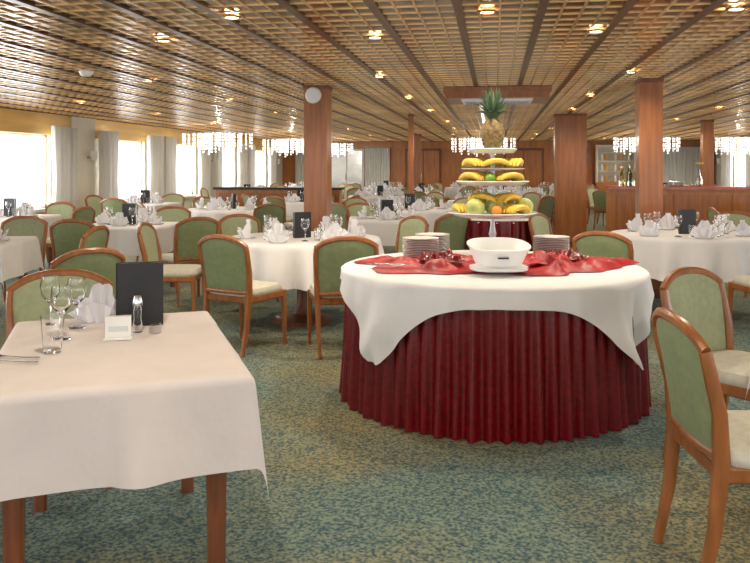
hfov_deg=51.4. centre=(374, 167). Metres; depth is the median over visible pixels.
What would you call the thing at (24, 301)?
dining chair
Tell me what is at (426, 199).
glasses
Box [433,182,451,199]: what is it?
dining chair
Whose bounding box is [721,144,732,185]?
curtain
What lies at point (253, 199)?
glasses
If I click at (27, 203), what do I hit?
glasses
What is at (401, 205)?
glasses
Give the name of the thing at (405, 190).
dining chair
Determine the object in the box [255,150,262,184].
window
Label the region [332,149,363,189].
window
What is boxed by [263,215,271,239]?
glasses
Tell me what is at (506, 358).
buffet table
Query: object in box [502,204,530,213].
banana bunch
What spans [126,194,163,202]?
folded napkins
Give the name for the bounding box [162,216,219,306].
dining chair
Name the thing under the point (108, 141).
curtain
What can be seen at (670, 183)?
plate stack
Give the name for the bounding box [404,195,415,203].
glasses
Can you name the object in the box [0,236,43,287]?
dining table
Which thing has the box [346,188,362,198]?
dining chair
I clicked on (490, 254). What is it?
bowl
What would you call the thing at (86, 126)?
column
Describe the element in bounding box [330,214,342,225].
glasses
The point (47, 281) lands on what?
wine glass
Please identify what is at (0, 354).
fork
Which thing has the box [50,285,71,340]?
wine glass
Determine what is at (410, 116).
wooden pillar
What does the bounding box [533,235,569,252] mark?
plate stack
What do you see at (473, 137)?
crystal chandelier
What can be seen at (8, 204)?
glasses
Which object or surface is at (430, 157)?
door
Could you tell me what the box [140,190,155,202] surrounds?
holder
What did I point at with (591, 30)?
recessed light
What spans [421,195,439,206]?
dining chair
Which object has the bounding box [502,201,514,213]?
melon
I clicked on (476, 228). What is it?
buffet table
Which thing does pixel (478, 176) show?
banana bunch
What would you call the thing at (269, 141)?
trim
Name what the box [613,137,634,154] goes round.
crystal chandelier
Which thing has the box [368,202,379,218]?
glasses
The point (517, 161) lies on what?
banana bunch
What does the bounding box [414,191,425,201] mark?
dining chair
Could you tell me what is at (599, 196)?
dining chair
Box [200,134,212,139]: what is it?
trim
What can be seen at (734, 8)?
recessed light
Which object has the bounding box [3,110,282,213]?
wall
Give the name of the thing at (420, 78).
ceiling
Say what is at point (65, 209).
dining chair
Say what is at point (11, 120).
trim
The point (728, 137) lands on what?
crystal chandelier
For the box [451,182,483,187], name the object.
folded napkins
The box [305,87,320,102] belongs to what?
wall speaker
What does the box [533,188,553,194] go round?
dining table
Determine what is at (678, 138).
crystal chandelier
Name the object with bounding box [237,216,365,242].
folded napkins
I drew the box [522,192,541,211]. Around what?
dining chair
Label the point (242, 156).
curtain
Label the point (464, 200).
dining chair
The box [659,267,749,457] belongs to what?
dining chair
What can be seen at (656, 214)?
glasses
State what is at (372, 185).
folded napkins
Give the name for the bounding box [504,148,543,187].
door
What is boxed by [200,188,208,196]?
dining chair
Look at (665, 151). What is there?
curtain
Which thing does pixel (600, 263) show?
cloth
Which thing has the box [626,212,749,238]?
folded napkins
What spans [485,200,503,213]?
melon
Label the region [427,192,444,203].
dining chair
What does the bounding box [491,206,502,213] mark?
orange
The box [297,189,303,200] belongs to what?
holder
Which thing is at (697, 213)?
glasses
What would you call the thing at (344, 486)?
floor
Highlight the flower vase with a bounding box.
[695,162,703,185]
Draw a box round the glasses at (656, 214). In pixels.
[643,211,660,226]
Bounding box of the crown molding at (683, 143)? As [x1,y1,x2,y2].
[284,140,700,148]
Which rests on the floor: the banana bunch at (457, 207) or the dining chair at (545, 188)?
the dining chair at (545, 188)
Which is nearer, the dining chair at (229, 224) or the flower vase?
the dining chair at (229, 224)
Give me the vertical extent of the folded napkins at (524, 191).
0.176 m
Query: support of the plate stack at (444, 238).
on the buffet table at (506, 358)
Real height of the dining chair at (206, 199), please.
0.894 m
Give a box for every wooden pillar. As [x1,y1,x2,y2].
[303,85,332,230]
[408,114,413,193]
[414,134,421,187]
[553,113,586,246]
[634,78,663,297]
[700,120,713,185]
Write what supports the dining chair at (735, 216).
on the floor
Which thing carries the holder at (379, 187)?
on the dining table at (371, 198)
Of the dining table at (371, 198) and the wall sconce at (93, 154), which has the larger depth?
the dining table at (371, 198)
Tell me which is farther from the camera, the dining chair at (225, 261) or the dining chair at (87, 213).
the dining chair at (87, 213)
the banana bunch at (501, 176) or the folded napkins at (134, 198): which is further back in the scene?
the folded napkins at (134, 198)
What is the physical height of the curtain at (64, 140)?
1.660 m
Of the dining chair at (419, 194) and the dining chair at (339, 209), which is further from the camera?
the dining chair at (419, 194)
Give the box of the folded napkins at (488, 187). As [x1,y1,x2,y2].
[487,186,524,189]
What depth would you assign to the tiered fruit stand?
5.08 m
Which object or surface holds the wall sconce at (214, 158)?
attached to the wall at (187, 204)
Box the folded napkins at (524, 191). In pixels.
[499,187,545,195]
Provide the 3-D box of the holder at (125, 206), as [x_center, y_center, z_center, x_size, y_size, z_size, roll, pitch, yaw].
[-2.701,0.512,8.754,0.264,0.230,0.095,0,0,-7]
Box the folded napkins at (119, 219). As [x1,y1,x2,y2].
[95,208,163,225]
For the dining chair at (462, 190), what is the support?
on the floor
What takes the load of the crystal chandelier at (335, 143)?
hanging from the ceiling
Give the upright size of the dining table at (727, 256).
0.750 m
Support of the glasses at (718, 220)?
on the dining table at (727, 256)
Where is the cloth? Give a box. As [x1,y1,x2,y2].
[354,253,639,275]
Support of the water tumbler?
on the dining table at (147, 410)
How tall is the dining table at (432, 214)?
0.750 m
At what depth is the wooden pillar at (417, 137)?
21.95 m
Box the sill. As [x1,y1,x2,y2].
[3,194,197,213]
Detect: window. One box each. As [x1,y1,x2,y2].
[0,132,46,210]
[119,140,141,200]
[177,145,192,194]
[223,148,231,186]
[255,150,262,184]
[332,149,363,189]
[737,149,743,185]
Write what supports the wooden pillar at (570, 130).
on the floor
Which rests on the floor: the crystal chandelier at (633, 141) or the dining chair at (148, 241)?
the dining chair at (148, 241)
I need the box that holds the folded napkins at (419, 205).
[373,197,446,210]
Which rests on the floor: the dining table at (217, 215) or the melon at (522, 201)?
the dining table at (217, 215)
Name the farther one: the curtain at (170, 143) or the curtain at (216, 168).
the curtain at (216, 168)
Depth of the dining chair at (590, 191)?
19.05 m
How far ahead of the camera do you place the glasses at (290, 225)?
7.32 m
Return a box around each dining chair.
[0,269,113,502]
[1,215,47,302]
[39,206,95,270]
[44,202,75,262]
[49,219,94,259]
[49,247,125,298]
[78,225,109,248]
[85,195,102,222]
[100,198,126,219]
[136,202,168,261]
[137,222,203,311]
[156,206,190,221]
[162,193,184,206]
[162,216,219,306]
[192,197,216,207]
[197,234,286,356]
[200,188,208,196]
[218,214,278,305]
[241,194,250,205]
[253,203,285,232]
[260,196,292,222]
[307,236,378,358]
[332,202,349,228]
[338,183,344,198]
[342,185,353,203]
[344,197,367,205]
[344,202,383,249]
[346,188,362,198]
[351,183,360,188]
[395,215,428,252]
[400,188,416,194]
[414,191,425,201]
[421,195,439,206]
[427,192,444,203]
[429,184,449,199]
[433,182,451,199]
[433,214,470,249]
[446,187,464,203]
[453,197,467,203]
[465,186,474,195]
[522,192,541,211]
[528,213,572,250]
[537,195,553,232]
[540,186,549,194]
[572,231,649,336]
[587,184,594,211]
[587,188,603,225]
[592,190,605,229]
[652,307,749,562]
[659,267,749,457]
[707,207,718,223]
[711,211,749,297]
[728,275,749,318]
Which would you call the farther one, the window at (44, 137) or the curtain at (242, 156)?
the curtain at (242, 156)
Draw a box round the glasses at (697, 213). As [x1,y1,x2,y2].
[688,212,699,236]
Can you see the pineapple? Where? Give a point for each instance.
(492, 134)
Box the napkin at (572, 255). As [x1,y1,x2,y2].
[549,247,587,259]
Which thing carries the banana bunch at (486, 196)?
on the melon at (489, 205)
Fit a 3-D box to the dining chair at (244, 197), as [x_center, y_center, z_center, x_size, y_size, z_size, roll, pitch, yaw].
[-2.244,0.937,14.875,0.549,0.894,0.487,0,0,13]
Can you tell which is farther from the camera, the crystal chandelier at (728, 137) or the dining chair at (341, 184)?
the dining chair at (341, 184)
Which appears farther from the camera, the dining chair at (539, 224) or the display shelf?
the display shelf
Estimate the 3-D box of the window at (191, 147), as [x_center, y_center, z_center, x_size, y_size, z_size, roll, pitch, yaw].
[-4.972,0.050,19.433,0.060,1.300,2.100,0,0,9]
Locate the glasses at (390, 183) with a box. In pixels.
[374,182,398,187]
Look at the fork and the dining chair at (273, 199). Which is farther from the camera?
the dining chair at (273, 199)
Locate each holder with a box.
[4,198,24,215]
[104,315,132,340]
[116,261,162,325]
[122,203,146,223]
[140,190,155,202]
[224,194,235,208]
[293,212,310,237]
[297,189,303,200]
[376,185,382,195]
[380,200,396,217]
[398,194,414,208]
[418,183,427,191]
[678,210,695,233]
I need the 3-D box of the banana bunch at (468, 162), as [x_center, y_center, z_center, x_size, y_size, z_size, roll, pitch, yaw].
[0.665,-0.037,5.189,0.133,0.056,0.191,0,0,-22]
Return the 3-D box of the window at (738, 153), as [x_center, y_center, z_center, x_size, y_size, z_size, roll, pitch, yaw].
[11.170,0.050,23.272,0.060,1.300,2.200,0,0,9]
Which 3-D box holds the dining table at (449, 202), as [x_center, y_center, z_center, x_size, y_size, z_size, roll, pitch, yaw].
[2.101,1.005,15.052,1.585,0.750,1.622,0,0,29]
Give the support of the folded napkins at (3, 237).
on the dining table at (19, 255)
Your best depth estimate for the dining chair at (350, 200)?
13.18 m
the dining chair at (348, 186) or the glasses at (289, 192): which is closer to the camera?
the glasses at (289, 192)
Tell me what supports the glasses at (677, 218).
on the dining table at (727, 256)
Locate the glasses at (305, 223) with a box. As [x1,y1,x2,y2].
[301,218,309,240]
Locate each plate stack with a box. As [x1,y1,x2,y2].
[402,236,438,257]
[415,233,449,251]
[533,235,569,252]
[667,181,683,185]
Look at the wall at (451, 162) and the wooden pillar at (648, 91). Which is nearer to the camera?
the wooden pillar at (648, 91)
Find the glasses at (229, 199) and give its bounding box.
[226,195,238,209]
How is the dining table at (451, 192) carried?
on the floor
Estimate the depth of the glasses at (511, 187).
17.98 m
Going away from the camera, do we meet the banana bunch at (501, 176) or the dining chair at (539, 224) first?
the banana bunch at (501, 176)
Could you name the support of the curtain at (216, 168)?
hanging from the wall at (187, 204)
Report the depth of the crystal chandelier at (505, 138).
19.85 m
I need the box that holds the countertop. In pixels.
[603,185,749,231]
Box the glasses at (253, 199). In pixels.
[251,195,256,208]
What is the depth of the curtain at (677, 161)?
26.58 m
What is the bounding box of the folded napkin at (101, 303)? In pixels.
[67,283,115,322]
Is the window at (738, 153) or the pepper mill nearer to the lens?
the pepper mill
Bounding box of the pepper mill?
[132,294,142,332]
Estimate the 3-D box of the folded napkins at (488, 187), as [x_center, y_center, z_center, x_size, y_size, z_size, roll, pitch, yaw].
[3.766,0.540,22.491,1.161,0.176,1.083,0,0,26]
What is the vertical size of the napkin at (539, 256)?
0.069 m
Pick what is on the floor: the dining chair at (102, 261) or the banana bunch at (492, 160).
the dining chair at (102, 261)
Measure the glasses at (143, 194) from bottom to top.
0.194 m
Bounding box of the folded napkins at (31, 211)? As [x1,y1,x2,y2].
[0,202,37,216]
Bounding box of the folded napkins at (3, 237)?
[0,227,10,240]
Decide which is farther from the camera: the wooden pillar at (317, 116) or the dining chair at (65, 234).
the wooden pillar at (317, 116)
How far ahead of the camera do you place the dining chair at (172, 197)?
15.06 m
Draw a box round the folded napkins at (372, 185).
[369,182,403,187]
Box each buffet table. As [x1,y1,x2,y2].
[339,250,653,444]
[464,218,532,251]
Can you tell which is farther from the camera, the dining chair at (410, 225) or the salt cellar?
the dining chair at (410, 225)
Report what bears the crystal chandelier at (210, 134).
hanging from the ceiling
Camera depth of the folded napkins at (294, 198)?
14.40 m
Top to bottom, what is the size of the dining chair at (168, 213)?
0.894 m
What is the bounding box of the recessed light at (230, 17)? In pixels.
[221,15,241,19]
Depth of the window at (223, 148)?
23.48 m
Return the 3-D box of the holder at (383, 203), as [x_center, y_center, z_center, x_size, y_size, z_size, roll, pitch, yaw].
[0.205,0.512,9.752,0.264,0.230,0.091,0,0,-23]
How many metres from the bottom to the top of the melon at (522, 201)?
0.128 m
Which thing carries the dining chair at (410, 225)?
on the floor
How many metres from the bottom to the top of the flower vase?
0.364 m
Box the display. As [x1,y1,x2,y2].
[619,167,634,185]
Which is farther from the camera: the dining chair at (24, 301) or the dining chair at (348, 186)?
the dining chair at (348, 186)
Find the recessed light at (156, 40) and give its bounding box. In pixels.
[155,39,172,42]
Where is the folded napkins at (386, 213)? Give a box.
[357,206,415,219]
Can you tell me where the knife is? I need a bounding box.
[0,360,38,362]
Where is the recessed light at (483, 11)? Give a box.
[476,9,497,13]
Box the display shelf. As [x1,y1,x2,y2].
[595,145,634,190]
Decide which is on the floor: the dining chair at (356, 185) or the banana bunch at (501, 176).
the dining chair at (356, 185)
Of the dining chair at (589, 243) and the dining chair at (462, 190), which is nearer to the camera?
the dining chair at (589, 243)
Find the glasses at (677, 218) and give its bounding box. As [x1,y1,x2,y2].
[674,215,681,236]
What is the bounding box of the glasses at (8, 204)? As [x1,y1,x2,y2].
[5,201,16,216]
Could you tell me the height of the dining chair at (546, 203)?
0.894 m
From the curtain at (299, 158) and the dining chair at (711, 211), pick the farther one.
the curtain at (299, 158)
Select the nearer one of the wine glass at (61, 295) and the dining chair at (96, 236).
the wine glass at (61, 295)
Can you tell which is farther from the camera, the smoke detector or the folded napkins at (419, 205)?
the folded napkins at (419, 205)
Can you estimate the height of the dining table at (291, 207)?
0.751 m
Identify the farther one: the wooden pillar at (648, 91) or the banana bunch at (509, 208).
the wooden pillar at (648, 91)
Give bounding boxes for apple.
[485,172,495,180]
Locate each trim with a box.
[0,108,283,151]
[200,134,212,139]
[269,141,276,182]
[714,138,749,150]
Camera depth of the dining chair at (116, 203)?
12.88 m
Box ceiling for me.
[0,0,749,136]
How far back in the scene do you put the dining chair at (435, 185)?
24.52 m
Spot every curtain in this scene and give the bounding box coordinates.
[51,126,77,209]
[98,130,118,199]
[147,135,163,201]
[164,136,176,194]
[198,140,210,196]
[211,141,222,196]
[237,143,247,186]
[247,144,255,186]
[268,146,275,186]
[295,148,303,186]
[365,148,389,187]
[663,147,666,182]
[667,147,692,184]
[688,147,700,184]
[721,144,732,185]
[745,142,749,185]
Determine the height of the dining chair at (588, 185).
0.894 m
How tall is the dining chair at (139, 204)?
0.894 m
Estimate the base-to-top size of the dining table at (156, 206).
0.751 m
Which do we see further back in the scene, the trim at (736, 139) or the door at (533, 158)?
the door at (533, 158)
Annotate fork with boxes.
[0,354,39,357]
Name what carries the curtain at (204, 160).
hanging from the wall at (187, 204)
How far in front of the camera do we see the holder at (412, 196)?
12.03 m
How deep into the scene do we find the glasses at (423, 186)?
20.24 m
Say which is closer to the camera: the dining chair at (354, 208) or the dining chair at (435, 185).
the dining chair at (354, 208)
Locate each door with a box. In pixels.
[405,148,440,187]
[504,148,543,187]
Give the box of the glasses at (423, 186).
[414,185,430,191]
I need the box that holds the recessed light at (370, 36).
[366,35,383,38]
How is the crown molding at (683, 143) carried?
attached to the wall at (451, 162)
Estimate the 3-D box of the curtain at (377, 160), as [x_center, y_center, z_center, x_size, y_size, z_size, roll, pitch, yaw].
[0.087,0.280,28.175,0.900,2.000,0.080,0,0,9]
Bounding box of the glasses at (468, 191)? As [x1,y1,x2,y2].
[465,190,503,194]
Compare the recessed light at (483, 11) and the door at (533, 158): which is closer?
the recessed light at (483, 11)
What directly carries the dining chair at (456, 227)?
on the floor
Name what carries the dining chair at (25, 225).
on the floor
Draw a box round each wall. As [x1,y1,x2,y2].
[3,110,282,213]
[213,187,344,206]
[283,140,714,202]
[715,135,748,185]
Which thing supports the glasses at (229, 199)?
on the dining table at (217, 215)
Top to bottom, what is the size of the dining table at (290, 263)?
0.750 m
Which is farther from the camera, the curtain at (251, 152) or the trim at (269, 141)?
the trim at (269, 141)
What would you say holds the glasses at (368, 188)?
on the dining table at (371, 198)
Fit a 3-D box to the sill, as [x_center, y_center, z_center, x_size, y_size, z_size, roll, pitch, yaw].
[-5.719,0.725,13.527,0.120,0.050,31.000,0,0,9]
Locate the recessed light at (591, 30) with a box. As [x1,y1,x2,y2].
[587,29,605,32]
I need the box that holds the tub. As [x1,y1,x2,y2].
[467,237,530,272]
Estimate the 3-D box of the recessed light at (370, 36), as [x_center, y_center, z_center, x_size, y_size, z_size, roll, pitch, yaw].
[0.000,-0.946,5.650,0.130,0.012,0.130,0,0,9]
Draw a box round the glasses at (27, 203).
[23,201,30,214]
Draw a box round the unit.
[443,86,551,104]
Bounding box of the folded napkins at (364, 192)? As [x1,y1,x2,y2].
[355,188,403,195]
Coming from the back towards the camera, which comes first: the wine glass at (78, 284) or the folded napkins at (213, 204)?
the folded napkins at (213, 204)
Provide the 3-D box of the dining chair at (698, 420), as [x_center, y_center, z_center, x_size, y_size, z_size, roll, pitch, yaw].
[1.268,0.937,2.679,0.549,0.894,0.487,0,0,1]
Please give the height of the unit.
0.160 m
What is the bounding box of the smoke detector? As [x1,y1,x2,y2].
[79,70,93,76]
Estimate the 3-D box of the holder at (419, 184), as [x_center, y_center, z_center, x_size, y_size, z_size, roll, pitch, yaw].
[1.262,0.512,20.337,0.264,0.230,0.091,0,0,-4]
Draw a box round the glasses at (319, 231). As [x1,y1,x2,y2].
[314,224,324,240]
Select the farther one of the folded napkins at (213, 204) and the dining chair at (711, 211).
the folded napkins at (213, 204)
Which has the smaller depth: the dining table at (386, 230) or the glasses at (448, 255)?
the glasses at (448, 255)
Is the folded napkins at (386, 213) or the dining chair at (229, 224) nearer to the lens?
the dining chair at (229, 224)
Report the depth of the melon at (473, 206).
5.04 m
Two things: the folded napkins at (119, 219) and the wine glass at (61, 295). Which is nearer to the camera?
the wine glass at (61, 295)
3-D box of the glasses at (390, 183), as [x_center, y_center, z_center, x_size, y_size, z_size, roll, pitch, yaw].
[0.352,0.530,24.632,0.716,0.194,0.808,0,0,39]
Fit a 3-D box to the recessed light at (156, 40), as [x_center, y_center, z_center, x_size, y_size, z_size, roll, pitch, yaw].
[-1.570,-0.946,5.800,0.130,0.012,0.130,0,0,9]
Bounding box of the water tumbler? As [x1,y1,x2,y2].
[40,313,64,353]
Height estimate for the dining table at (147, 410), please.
0.751 m
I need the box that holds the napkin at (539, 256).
[526,250,570,264]
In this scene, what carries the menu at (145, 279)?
on the dining table at (147, 410)
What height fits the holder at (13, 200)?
0.230 m
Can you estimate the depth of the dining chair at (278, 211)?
10.81 m
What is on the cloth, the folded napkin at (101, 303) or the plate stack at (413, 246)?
the plate stack at (413, 246)
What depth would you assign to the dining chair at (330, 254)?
5.66 m
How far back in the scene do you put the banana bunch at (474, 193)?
5.34 m
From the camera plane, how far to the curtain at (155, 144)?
17.48 m
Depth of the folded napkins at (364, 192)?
17.52 m
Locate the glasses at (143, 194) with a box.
[131,192,159,203]
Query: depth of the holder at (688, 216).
7.43 m
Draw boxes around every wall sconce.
[87,151,97,160]
[211,156,216,162]
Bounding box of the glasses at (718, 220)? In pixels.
[712,213,729,236]
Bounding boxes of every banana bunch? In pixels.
[452,203,466,211]
[459,172,485,180]
[462,158,488,166]
[468,192,489,198]
[468,193,496,201]
[481,158,510,166]
[492,193,518,202]
[496,172,524,180]
[502,158,523,166]
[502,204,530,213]
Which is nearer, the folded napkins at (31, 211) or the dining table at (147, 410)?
the dining table at (147, 410)
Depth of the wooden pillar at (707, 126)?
15.40 m
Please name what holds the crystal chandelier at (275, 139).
hanging from the ceiling
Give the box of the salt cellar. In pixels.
[149,322,161,332]
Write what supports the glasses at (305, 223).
on the dining table at (290, 263)
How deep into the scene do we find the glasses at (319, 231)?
6.76 m
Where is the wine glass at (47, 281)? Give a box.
[40,275,59,312]
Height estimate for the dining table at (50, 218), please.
0.751 m
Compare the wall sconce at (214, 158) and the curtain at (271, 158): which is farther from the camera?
the curtain at (271, 158)
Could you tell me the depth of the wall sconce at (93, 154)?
14.79 m
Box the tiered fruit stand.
[448,148,537,236]
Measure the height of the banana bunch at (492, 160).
0.056 m
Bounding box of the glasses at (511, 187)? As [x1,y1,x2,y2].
[504,186,537,195]
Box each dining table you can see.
[0,214,62,277]
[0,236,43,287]
[0,311,268,562]
[94,222,177,286]
[143,202,181,221]
[188,206,285,230]
[233,231,383,326]
[285,201,332,217]
[347,216,429,245]
[348,195,404,202]
[378,207,451,232]
[443,187,486,198]
[446,200,514,207]
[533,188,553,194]
[611,228,749,307]
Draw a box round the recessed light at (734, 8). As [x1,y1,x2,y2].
[725,6,747,10]
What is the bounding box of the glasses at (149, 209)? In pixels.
[106,206,152,224]
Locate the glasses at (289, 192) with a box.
[288,191,303,201]
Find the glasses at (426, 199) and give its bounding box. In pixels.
[423,196,433,209]
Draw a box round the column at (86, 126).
[69,116,94,205]
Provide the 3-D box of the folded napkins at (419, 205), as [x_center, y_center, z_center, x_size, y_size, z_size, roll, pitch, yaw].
[0.540,0.540,12.056,1.161,0.176,1.083,0,0,11]
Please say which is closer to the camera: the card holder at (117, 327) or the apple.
the card holder at (117, 327)
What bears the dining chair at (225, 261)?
on the floor
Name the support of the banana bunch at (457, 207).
on the tiered fruit stand
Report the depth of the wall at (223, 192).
16.49 m
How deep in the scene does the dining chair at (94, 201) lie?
14.34 m
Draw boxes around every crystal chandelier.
[182,125,252,154]
[263,132,303,156]
[302,137,352,156]
[451,131,483,154]
[501,137,515,147]
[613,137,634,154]
[663,136,680,153]
[714,130,749,156]
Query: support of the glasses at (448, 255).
on the cloth
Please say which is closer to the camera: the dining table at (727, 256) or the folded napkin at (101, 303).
the folded napkin at (101, 303)
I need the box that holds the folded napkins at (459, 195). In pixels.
[455,191,500,200]
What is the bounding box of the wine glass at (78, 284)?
[67,277,86,328]
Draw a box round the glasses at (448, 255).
[419,248,465,261]
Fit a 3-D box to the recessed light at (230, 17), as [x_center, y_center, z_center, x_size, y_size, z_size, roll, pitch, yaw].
[-0.900,-0.946,4.900,0.130,0.012,0.130,0,0,9]
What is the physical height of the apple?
0.079 m
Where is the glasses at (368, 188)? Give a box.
[363,187,396,195]
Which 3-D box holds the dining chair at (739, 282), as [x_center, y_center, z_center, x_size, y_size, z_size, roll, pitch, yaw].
[3.203,0.937,6.278,0.487,0.894,0.549,0,0,-6]
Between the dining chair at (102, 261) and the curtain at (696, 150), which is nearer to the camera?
the dining chair at (102, 261)
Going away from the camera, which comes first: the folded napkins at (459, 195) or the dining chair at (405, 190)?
the folded napkins at (459, 195)
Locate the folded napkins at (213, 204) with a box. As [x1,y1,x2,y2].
[195,197,270,209]
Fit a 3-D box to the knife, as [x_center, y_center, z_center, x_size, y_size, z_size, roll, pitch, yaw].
[-1.188,0.622,2.519,0.220,0.005,0.017,0,0,9]
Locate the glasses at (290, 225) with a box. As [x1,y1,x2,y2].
[283,223,292,234]
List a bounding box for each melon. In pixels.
[466,197,484,213]
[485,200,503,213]
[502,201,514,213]
[515,196,532,213]
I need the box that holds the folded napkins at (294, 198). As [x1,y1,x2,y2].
[284,193,300,201]
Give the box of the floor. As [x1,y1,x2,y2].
[0,208,749,562]
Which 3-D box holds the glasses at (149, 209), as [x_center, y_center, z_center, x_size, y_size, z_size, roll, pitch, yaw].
[-2.744,0.529,8.751,0.398,0.194,0.417,0,0,19]
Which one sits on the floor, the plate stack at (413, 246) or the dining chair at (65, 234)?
the dining chair at (65, 234)
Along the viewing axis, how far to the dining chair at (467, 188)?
21.59 m
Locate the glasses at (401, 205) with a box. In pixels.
[393,202,404,218]
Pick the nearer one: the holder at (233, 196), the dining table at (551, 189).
the holder at (233, 196)
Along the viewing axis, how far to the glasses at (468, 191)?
15.08 m
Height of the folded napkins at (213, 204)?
0.176 m
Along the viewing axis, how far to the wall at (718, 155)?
24.60 m
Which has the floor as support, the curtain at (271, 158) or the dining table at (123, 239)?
the dining table at (123, 239)
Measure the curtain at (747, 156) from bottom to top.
1.660 m
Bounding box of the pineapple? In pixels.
[475,86,510,147]
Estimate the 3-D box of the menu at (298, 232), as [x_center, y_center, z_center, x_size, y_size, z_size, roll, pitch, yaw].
[-0.604,0.513,7.056,0.264,0.230,0.090,0,0,-30]

